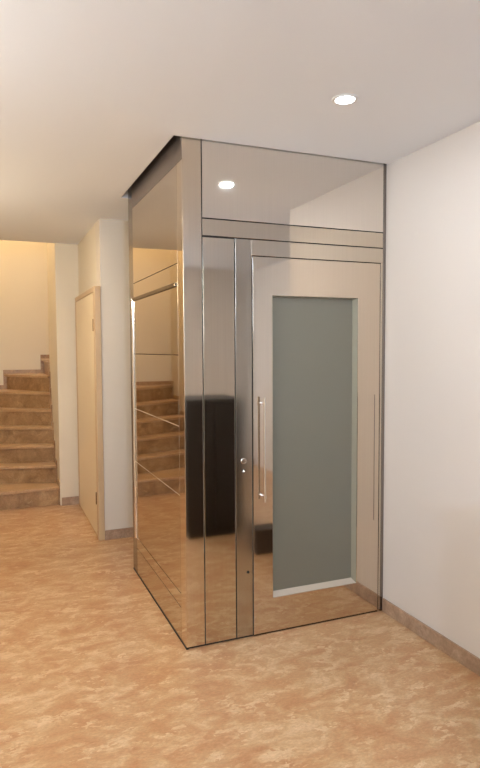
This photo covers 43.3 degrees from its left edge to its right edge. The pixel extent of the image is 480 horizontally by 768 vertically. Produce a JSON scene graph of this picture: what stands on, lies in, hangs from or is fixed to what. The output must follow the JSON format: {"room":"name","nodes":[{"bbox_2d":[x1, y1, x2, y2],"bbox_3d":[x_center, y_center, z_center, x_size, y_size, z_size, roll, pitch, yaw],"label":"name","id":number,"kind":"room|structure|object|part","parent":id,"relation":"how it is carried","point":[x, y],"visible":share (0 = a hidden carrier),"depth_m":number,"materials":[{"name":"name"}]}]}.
{"room":"elevator lobby","nodes":[
{"label":"elevator lobby","id":0,"kind":"room"},
{"bbox_2d":[0,240,48,462],"bbox_3d":[-2.115,-1.653,7.793,2.950,5.600,0.200,-2,4,-22],"label":"wall","id":1,"kind":"structure","parent":0,"point":[24,319],"depth_m":7.49,"materials":[{"name":"beige paint"}]},
{"bbox_2d":[47,243,78,504],"bbox_3d":[-1.138,-1.601,6.796,1.900,5.600,0.890,-2,4,-22],"label":"wall","id":2,"kind":"structure","parent":0,"point":[62,259],"depth_m":6.16,"materials":[{"name":"beige paint"}]},
{"bbox_2d":[62,496,78,505],"bbox_3d":[-1.722,1.198,6.221,0.210,0.082,0.013,-2,4,-22],"label":"baseboard","id":3,"kind":"structure","parent":2,"relation":"attached to","point":[73,500],"depth_m":6.21,"materials":[{"name":"stone"}]},
{"bbox_2d":[95,218,132,529],"bbox_3d":[-0.565,-0.043,5.326,1.316,2.650,0.200,-2,4,-22],"label":"wall","id":4,"kind":"structure","parent":0,"point":[112,236],"depth_m":5.02,"materials":[{"name":"beige paint"}]},
{"bbox_2d":[78,224,95,294],"bbox_3d":[-1.341,-0.061,5.715,0.176,2.650,1.110,-2,4,-22],"label":"wall","id":5,"kind":"structure","parent":4,"relation":"in","point":[86,246],"depth_m":5.55,"materials":[{"name":"beige paint"}]},
{"bbox_2d":[75,286,104,540],"bbox_3d":[-1.349,0.220,5.571,0.155,2.105,1.237,-2,4,-22],"label":"door","id":6,"kind":"structure","parent":5,"relation":"attached to","point":[87,304],"depth_m":5.31,"materials":[{"name":"brown wood"}]},
{"bbox_2d":[105,527,132,539],"bbox_3d":[-0.517,1.245,5.301,1.315,0.082,0.013,-2,4,-22],"label":"baseboard","id":7,"kind":"structure","parent":4,"relation":"attached to","point":[122,532],"depth_m":5.09,"materials":[{"name":"stone"}]},
{"bbox_2d":[0,0,479,244],"bbox_3d":[0.155,-1.360,2.469,4.700,0.300,8.110,-2,4,-22],"label":"ceiling","id":8,"kind":"structure","parent":0,"point":[92,92],"depth_m":2.45,"materials":[{"name":"white paint"}]},
{"bbox_2d":[332,94,357,104],"bbox_3d":[0.449,-1.215,2.588,0.110,0.006,0.110,-2,4,-22],"label":"recessed light","id":9,"kind":"object","parent":8,"relation":"in","point":[342,99],"visible":1,"depth_m":2.58,"materials":[{"name":"white glass"}]},
{"bbox_2d":[0,482,479,767],"bbox_3d":[-0.179,1.488,3.484,4.700,0.200,9.950,-2,4,-22],"label":"floor","id":10,"kind":"structure","parent":0,"point":[94,674],"depth_m":2.88,"materials":[{"name":"beige stone"}]},
{"bbox_2d":[0,355,59,509],"bbox_3d":[-2.151,0.159,6.887,2.098,2.085,1.628,-2,4,-22],"label":"staircase","id":11,"kind":"structure","parent":10,"relation":"on","point":[22,408],"depth_m":6.67,"materials":[{"name":"stone"}]},
{"bbox_3d":[-2.461,-0.344,7.608,2.098,1.160,0.010,-2,4,-22],"label":"skirting","id":12,"kind":"part","parent":11,"relation":"part of","materials":[{"name":"brown stone"}]},
{"bbox_3d":[-2.010,0.548,6.550,0.011,1.345,0.830,-2,4,-22],"label":"skirting","id":13,"kind":"part","parent":11,"relation":"part of","materials":[{"name":"brown stone"}]},
{"bbox_2d":[128,135,386,649],"bbox_3d":[0.042,-0.115,3.919,1.254,2.950,1.342,-2,4,-22],"label":"elevator","id":14,"kind":"object","parent":10,"relation":"on","point":[257,275],"visible":0.95,"depth_m":3.37,"materials":[{"name":"silver metal"}]},
{"bbox_3d":[-0.750,-0.136,4.250,0.011,2.938,0.127,-2,4,-22],"label":"post","id":15,"kind":"part","parent":14,"relation":"part of","materials":[{"name":"metal"}]},
{"bbox_3d":[-0.735,0.251,4.223,0.024,1.668,0.024,-2,4,-22],"label":"chrome rail","id":16,"kind":"part","parent":14,"relation":"part of","materials":[{"name":"silver metal"}]},
{"bbox_3d":[-0.540,-0.553,3.685,0.016,0.020,1.053,-2,4,-22],"label":"head rail","id":17,"kind":"part","parent":14,"relation":"part of","materials":[{"name":"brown metal"}]},
{"bbox_3d":[-0.528,-1.117,3.640,0.011,0.910,1.062,-2,4,-22],"label":"panel","id":18,"kind":"part","parent":14,"relation":"part of","materials":[{"name":"glass"}]},
{"bbox_3d":[-0.525,-0.605,3.669,0.011,0.108,1.062,-2,4,-22],"label":"panel","id":19,"kind":"part","parent":14,"relation":"part of","materials":[{"name":"glass"}]},
{"bbox_3d":[-0.524,-0.365,3.683,0.011,0.366,1.062,-2,4,-22],"label":"panel","id":20,"kind":"part","parent":14,"relation":"part of","materials":[{"name":"glass"}]},
{"bbox_3d":[-0.522,0.009,3.704,0.011,0.376,1.062,-2,4,-22],"label":"panel","id":21,"kind":"part","parent":14,"relation":"part of","materials":[{"name":"glass"}]},
{"bbox_3d":[-0.520,0.384,3.726,0.011,0.368,1.062,-2,4,-22],"label":"panel","id":22,"kind":"part","parent":14,"relation":"part of","materials":[{"name":"mirror"}]},
{"bbox_3d":[-0.518,0.837,3.752,0.011,0.534,1.062,-2,4,-22],"label":"panel","id":23,"kind":"part","parent":14,"relation":"part of","materials":[{"name":"mirror"}]},
{"bbox_3d":[-0.516,1.144,3.769,0.011,0.074,1.062,-2,4,-22],"label":"panel","id":24,"kind":"part","parent":14,"relation":"part of","materials":[{"name":"mirror"}]},
{"bbox_3d":[-0.516,1.272,3.777,0.011,0.174,1.062,-2,4,-22],"label":"panel","id":25,"kind":"part","parent":14,"relation":"part of","materials":[{"name":"mirror"}]},
{"bbox_3d":[-0.260,-0.077,3.175,0.100,2.938,0.100,-2,4,-22],"label":"corner post","id":26,"kind":"part","parent":14,"relation":"part of","materials":[{"name":"silver metal"}]},
{"bbox_3d":[-0.109,0.314,3.211,0.175,2.150,0.010,-2,4,-22],"label":"panel","id":27,"kind":"part","parent":14,"relation":"part of","materials":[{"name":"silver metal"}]},
{"bbox_3d":[0.020,0.309,3.264,0.094,2.154,0.011,-2,4,-22],"label":"call panel","id":28,"kind":"part","parent":14,"relation":"part of","materials":[{"name":"silver metal"}]},
{"bbox_3d":[0.128,0.357,3.280,0.022,0.570,0.048,-2,4,-22],"label":"handle","id":29,"kind":"part","parent":14,"relation":"part of","materials":[{"name":"silver metal"}]},
{"bbox_3d":[0.318,-0.822,3.324,1.110,0.085,0.011,-2,4,-22],"label":"transom panel","id":30,"kind":"part","parent":14,"relation":"part of","materials":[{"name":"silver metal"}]},
{"bbox_3d":[0.316,-1.213,3.301,1.110,0.690,0.011,-2,4,-22],"label":"header panel","id":31,"kind":"part","parent":14,"relation":"part of","materials":[{"name":"metal"}]},
{"bbox_3d":[0.412,0.338,3.461,0.526,1.647,0.010,-2,4,-22],"label":"glass pane","id":32,"kind":"part","parent":14,"relation":"part of","materials":[{"name":"grey glass"}]},
{"bbox_3d":[0.440,0.341,3.456,0.812,2.068,0.045,-2,4,-22],"label":"door","id":33,"kind":"part","parent":14,"relation":"part of","materials":[{"name":"silver metal"}]},
{"bbox_3d":[0.451,0.297,3.440,0.836,2.154,0.011,-2,4,-22],"label":"door frame","id":34,"kind":"part","parent":14,"relation":"part of","materials":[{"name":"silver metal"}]},
{"bbox_3d":[0.843,-0.101,3.591,0.020,2.950,0.027,-2,4,-22],"label":"wall post","id":35,"kind":"part","parent":14,"relation":"part of","materials":[{"name":"metal"}]},
{"bbox_2d":[383,121,479,657],"bbox_3d":[1.284,0.008,4.281,1.310,2.650,3.440,-2,4,-22],"label":"wall","id":36,"kind":"structure","parent":0,"point":[431,524],"depth_m":3.18,"materials":[{"name":"beige paint"}]},
{"bbox_2d":[382,598,479,675],"bbox_3d":[1.098,1.363,3.084,0.013,0.082,1.234,-2,4,-22],"label":"baseboard","id":37,"kind":"structure","parent":36,"relation":"attached to","point":[469,660],"depth_m":3.23,"materials":[{"name":"stone"}]}
]}

